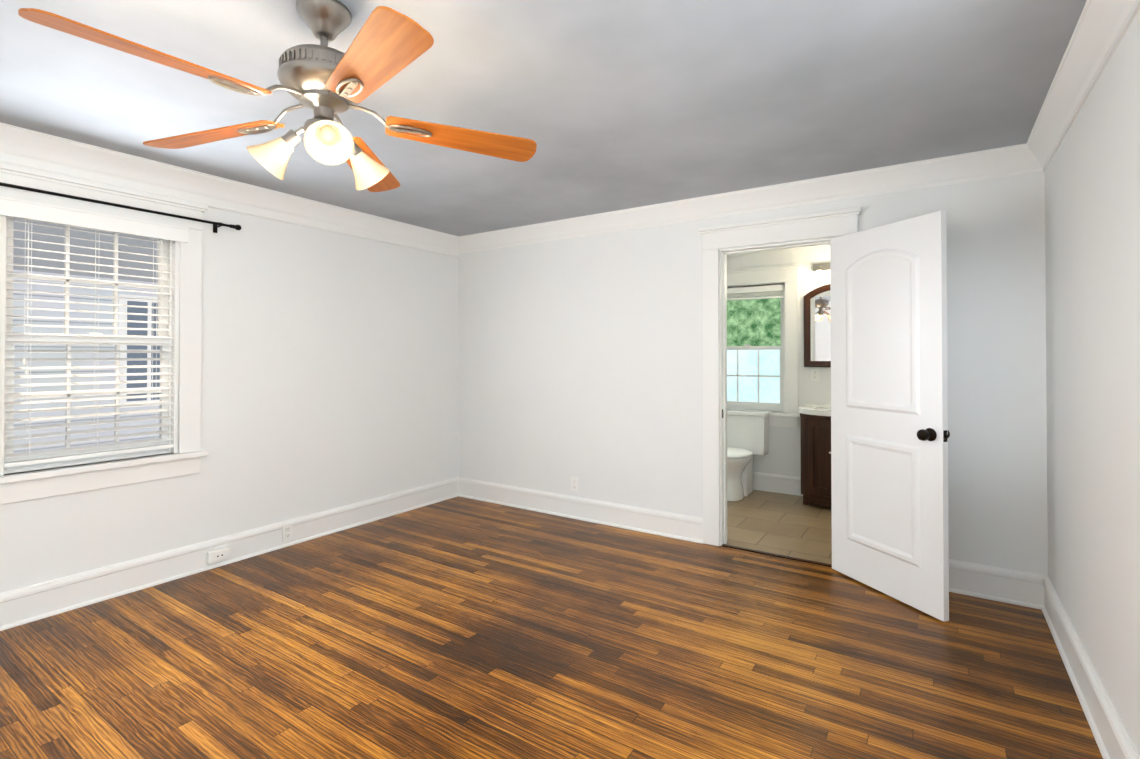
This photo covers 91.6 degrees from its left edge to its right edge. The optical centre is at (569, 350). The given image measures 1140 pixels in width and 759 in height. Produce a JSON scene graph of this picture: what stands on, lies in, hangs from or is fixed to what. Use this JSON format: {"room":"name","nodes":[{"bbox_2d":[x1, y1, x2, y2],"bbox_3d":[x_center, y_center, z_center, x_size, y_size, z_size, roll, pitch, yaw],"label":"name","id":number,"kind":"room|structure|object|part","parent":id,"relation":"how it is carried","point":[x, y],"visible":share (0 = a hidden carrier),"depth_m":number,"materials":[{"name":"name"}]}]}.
{"room":"empty bedroom","nodes":[
{"label":"empty bedroom","id":0,"kind":"room"},
{"bbox_2d":[0,207,458,592],"bbox_3d":[-2.496,0.137,3.136,0.150,2.400,5.270,0,-1,34],"label":"wall","id":1,"kind":"structure","parent":0,"point":[329,370],"depth_m":3.83,"materials":[{"name":"paint"}]},
{"bbox_2d":[0,163,208,504],"bbox_3d":[-2.570,-0.072,2.995,0.225,1.625,1.040,0,-1,34],"label":"bedroom window","id":2,"kind":"structure","parent":1,"relation":"in","point":[69,217],"depth_m":2.98,"materials":[{"name":"paint"}]},
{"bbox_2d":[0,182,240,232],"bbox_3d":[-2.470,-0.762,2.935,0.081,0.065,1.366,0,-1,34],"label":"curtain rod","id":3,"kind":"object","parent":1,"relation":"attached to","point":[216,225],"visible":1,"depth_m":2.97,"materials":[{"name":"black metal"}]},
{"bbox_2d":[0,477,459,630],"bbox_3d":[-2.415,1.252,3.089,0.024,0.170,5.000,0,-1,34],"label":"baseboard","id":4,"kind":"structure","parent":1,"relation":"attached to","point":[130,574],"depth_m":3.28,"materials":[{"name":"paint"}]},
{"bbox_2d":[207,546,229,564],"bbox_3d":[-2.165,1.266,3.415,0.032,0.072,0.124,0,-1,34],"label":"outlet box","id":5,"kind":"object","parent":4,"relation":"attached to","point":[218,555],"visible":1,"depth_m":3.40,"materials":[{"name":"plastic"}]},
{"bbox_2d":[282,522,292,541],"bbox_3d":[-1.932,1.245,3.789,0.008,0.116,0.070,0,-1,34],"label":"electrical outlet","id":6,"kind":"object","parent":4,"relation":"attached to","point":[287,532],"visible":1,"depth_m":3.79,"materials":[{"name":"plastic"}]},
{"bbox_2d":[0,122,463,257],"bbox_3d":[-2.391,-0.974,3.095,0.081,0.178,5.000,0,-1,34],"label":"crown molding","id":7,"kind":"structure","parent":1,"relation":"attached to","point":[20,147],"depth_m":3.33,"materials":[{"name":"paint"}]},
{"bbox_2d":[0,0,1086,235],"bbox_3d":[-0.678,-1.115,1.944,4.510,0.080,5.270,0,-1,34],"label":"ceiling","id":8,"kind":"structure","parent":0,"point":[614,104],"depth_m":2.29,"materials":[{"name":"paint"}]},
{"bbox_2d":[18,0,536,191],"bbox_3d":[-0.808,-0.808,1.702,1.334,0.535,1.279,0,-1,34],"label":"fan","id":9,"kind":"object","parent":8,"relation":"hanging from","point":[324,82],"visible":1,"depth_m":1.65,"materials":[{"name":"brown wood"}]},
{"bbox_3d":[-1.020,-0.728,1.380,0.138,0.006,0.511,15,10,32],"label":"blade","id":10,"kind":"part","parent":9,"relation":"part of","materials":[{"name":"brown wood"}]},
{"bbox_3d":[-1.200,-0.723,1.865,0.511,0.006,0.138,-3,12,15],"label":"blade","id":11,"kind":"part","parent":9,"relation":"part of","materials":[{"name":"brown wood"}]},
{"bbox_3d":[-0.795,-0.720,2.187,0.138,0.006,0.511,-13,-3,-3],"label":"blade","id":12,"kind":"part","parent":9,"relation":"part of","materials":[{"name":"brown wood"}]},
{"bbox_3d":[-0.502,-0.727,1.403,0.138,0.006,0.511,17,-8,-38],"label":"blade","id":13,"kind":"part","parent":9,"relation":"part of","materials":[{"name":"brown wood"}]},
{"label":"blade","id":14,"kind":"part","parent":9,"relation":"part of","materials":[{"name":"brown wood"}]},
{"bbox_2d":[0,490,1102,758],"bbox_3d":[-0.184,1.363,2.666,4.210,0.060,6.760,0,-1,34],"label":"floor","id":15,"kind":"structure","parent":0,"point":[460,628],"depth_m":2.39,"materials":[{"name":"brown wood"}]},
{"bbox_2d":[727,409,769,501],"bbox_3d":[1.531,0.971,5.161,0.484,0.772,0.684,0,-1,34],"label":"toilet","id":16,"kind":"object","parent":15,"relation":"on","point":[747,435],"visible":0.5,"depth_m":5.20,"materials":[{"name":"ceramic"}]},
{"bbox_2d":[798,403,830,507],"bbox_3d":[2.312,0.860,4.766,0.636,0.985,0.498,0,-1,34],"label":"bathroom vanity","id":17,"kind":"object","parent":15,"relation":"on","point":[815,423],"visible":0.4,"depth_m":4.71,"materials":[{"name":"brown wood"}]},
{"bbox_2d":[458,171,1047,575],"bbox_3d":[0.743,0.146,4.079,4.210,2.400,0.120,0,-1,34],"label":"wall","id":18,"kind":"structure","parent":0,"point":[581,358],"depth_m":4.03,"materials":[{"name":"paint"}]},
{"bbox_2d":[571,476,577,491],"bbox_3d":[0.037,1.080,4.461,0.070,0.116,0.008,0,-1,34],"label":"electrical outlet","id":19,"kind":"object","parent":18,"relation":"attached to","point":[574,483],"visible":1,"depth_m":4.46,"materials":[{"name":"plastic"}]},
{"bbox_2d":[459,477,702,543],"bbox_3d":[-0.049,1.265,4.507,2.345,0.170,0.024,0,-1,34],"label":"baseboard","id":20,"kind":"structure","parent":18,"relation":"attached to","point":[687,526],"depth_m":4.36,"materials":[{"name":"paint"}]},
{"bbox_2d":[460,144,1027,252],"bbox_3d":[0.683,-0.985,4.008,4.020,0.138,0.081,0,-1,34],"label":"crown molding","id":21,"kind":"structure","parent":18,"relation":"attached to","point":[1001,162],"depth_m":3.57,"materials":[{"name":"paint"}]},
{"bbox_2d":[722,544,831,566],"bbox_3d":[1.347,1.339,3.612,0.716,0.006,0.032,0,-1,34],"label":"threshold","id":22,"kind":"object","parent":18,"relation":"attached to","point":[781,556],"depth_m":3.60,"materials":[{"name":"brown wood"}]},
{"bbox_2d":[698,207,861,545],"bbox_3d":[1.366,0.245,3.651,1.010,2.195,0.180,0,-1,34],"label":"door frame","id":23,"kind":"structure","parent":18,"relation":"attached to","point":[826,224],"depth_m":3.81,"materials":[{"name":"paint"}]},
{"bbox_2d":[830,210,949,620],"bbox_3d":[1.723,0.322,3.042,0.177,2.005,0.722,0,-1,-18],"label":"door","id":24,"kind":"structure","parent":18,"relation":"in","point":[890,434],"depth_m":2.96,"materials":[{"name":"paint"}]},
{"bbox_3d":[1.821,0.421,2.748,0.177,0.066,0.105,0,-1,-18],"label":"knob","id":25,"kind":"part","parent":24,"relation":"part of","materials":[{"name":"black metal"}]},
{"bbox_2d":[949,588,1038,608],"bbox_3d":[2.080,1.328,3.092,0.825,0.018,0.030,0,-1,34],"label":"trim","id":26,"kind":"structure","parent":18,"relation":"attached to","point":[974,594],"depth_m":2.96,"materials":[{"name":"paint"}]},
{"bbox_2d":[949,559,1039,604],"bbox_3d":[2.082,1.252,3.095,0.825,0.170,0.024,0,-1,34],"label":"baseboard","id":27,"kind":"structure","parent":18,"relation":"attached to","point":[966,576],"depth_m":2.96,"materials":[{"name":"paint"}]},
{"bbox_2d":[727,245,830,476],"bbox_3d":[2.174,0.158,5.260,3.130,2.400,0.150,0,-1,34],"label":"wall","id":28,"kind":"structure","parent":0,"point":[782,456],"depth_m":5.19,"materials":[{"name":"paint"}]},
{"bbox_2d":[727,264,799,427],"bbox_3d":[1.768,-0.032,5.510,1.010,1.535,0.225,0,-1,34],"label":"bathroom window","id":29,"kind":"structure","parent":28,"relation":"in","point":[754,377],"depth_m":5.38,"materials":[{"name":"paint"}]},
{"bbox_2d":[727,283,783,300],"bbox_3d":[1.750,-0.568,5.488,0.728,0.136,0.050,0,-1,34],"label":"blind","id":30,"kind":"object","parent":29,"relation":"attached to","point":[751,292],"depth_m":5.42,"materials":[{"name":"white fabric"}]},
{"bbox_2d":[753,472,802,495],"bbox_3d":[1.930,1.273,5.307,2.420,0.170,0.024,0,-1,34],"label":"baseboard","id":31,"kind":"structure","parent":28,"relation":"attached to","point":[784,484],"depth_m":5.27,"materials":[{"name":"paint"}]},
{"bbox_2d":[727,244,829,255],"bbox_3d":[1.917,-0.997,5.310,2.420,0.090,0.070,0,-1,34],"label":"crown molding","id":32,"kind":"structure","parent":28,"relation":"attached to","point":[779,249],"depth_m":5.28,"materials":[{"name":"paint"}]},
{"bbox_2d":[811,368,818,380],"bbox_3d":[2.259,0.226,5.108,0.070,0.116,0.008,0,-1,34],"label":"outlet","id":33,"kind":"object","parent":28,"relation":"attached to","point":[814,374],"visible":1,"depth_m":5.11,"materials":[{"name":"plastic"}]},
{"bbox_2d":[804,284,830,366],"bbox_3d":[2.417,-0.225,4.989,0.580,0.760,0.035,0,-1,34],"label":"mirror","id":34,"kind":"object","parent":28,"relation":"attached to","point":[817,327],"visible":0.35,"depth_m":5.09,"materials":[{"name":"brown wood"}]},
{"label":"glass","id":35,"kind":"part","parent":34,"relation":"part of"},
{"bbox_2d":[813,262,829,282],"bbox_3d":[2.383,-0.706,4.942,0.420,0.180,0.157,0,-1,34],"label":"sconce","id":36,"kind":"object","parent":28,"relation":"attached to","point":[819,275],"visible":0.35,"depth_m":5.01,"materials":[{"name":"white glass"}]},
{"bbox_3d":[2.394,-0.758,4.960,0.420,0.075,0.117,0,-1,34],"label":"plate","id":37,"kind":"part","parent":36,"relation":"part of","materials":[{"name":"silver metal"}]},
{"bbox_2d":[1045,10,1139,756],"bbox_3d":[1.633,0.121,1.474,0.150,2.400,7.060,0,-1,34],"label":"wall","id":38,"kind":"structure","parent":0,"point":[1092,224],"depth_m":1.92,"materials":[{"name":"paint"}]},
{"bbox_2d":[1020,0,1139,173],"bbox_3d":[1.051,-1.016,0.816,0.081,0.138,5.000,0,-1,34],"label":"crown molding","id":39,"kind":"structure","parent":38,"relation":"attached to","point":[1100,30],"depth_m":2.00,"materials":[{"name":"paint"}]},
{"bbox_2d":[1039,575,1139,758],"bbox_3d":[1.075,1.229,0.778,0.024,0.170,5.000,0,-1,34],"label":"baseboard","id":40,"kind":"structure","parent":38,"relation":"attached to","point":[1117,742],"depth_m":2.02,"materials":[{"name":"paint"}]},
{"label":"outside","id":41,"kind":"structure","parent":0,"visible":0},
{"bbox_3d":[-0.211,1.762,4.623,18.000,0.020,18.000,0,-1,34],"label":"ground","id":42,"kind":"structure","parent":41,"visible":0},
{"bbox_2d":[13,269,159,452],"bbox_3d":[-4.659,-0.693,5.194,0.020,4.900,8.000,0,-1,34],"label":"siding","id":43,"kind":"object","parent":42,"relation":"on","point":[39,296],"depth_m":5.16,"materials":[{"name":"white plastic"}]},
{"bbox_2d":[13,218,157,282],"bbox_3d":[-4.463,-1.024,5.067,0.450,0.640,8.000,0,-1,34],"label":"soffit","id":44,"kind":"structure","parent":43,"relation":"attached to","point":[60,248],"depth_m":4.92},
{"bbox_2d":[118,294,159,407],"bbox_3d":[-4.302,0.011,5.658,0.035,1.120,0.500,0,-1,34],"label":"window frame","id":45,"kind":"structure","parent":43,"relation":"attached to","point":[123,332],"depth_m":5.49,"materials":[{"name":"white wood"}]},
{"bbox_2d":[127,301,159,400],"bbox_3d":[-4.312,0.012,5.665,0.030,1.000,0.380,0,-1,34],"label":"window","id":46,"kind":"structure","parent":43,"relation":"attached to","point":[137,347],"depth_m":5.59,"materials":[{"name":"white glass"}]},
{"bbox_2d":[727,291,780,345],"bbox_3d":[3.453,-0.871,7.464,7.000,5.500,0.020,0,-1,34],"label":"trees","id":47,"kind":"object","parent":42,"relation":"on","point":[752,313],"depth_m":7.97,"materials":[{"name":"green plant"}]}
]}

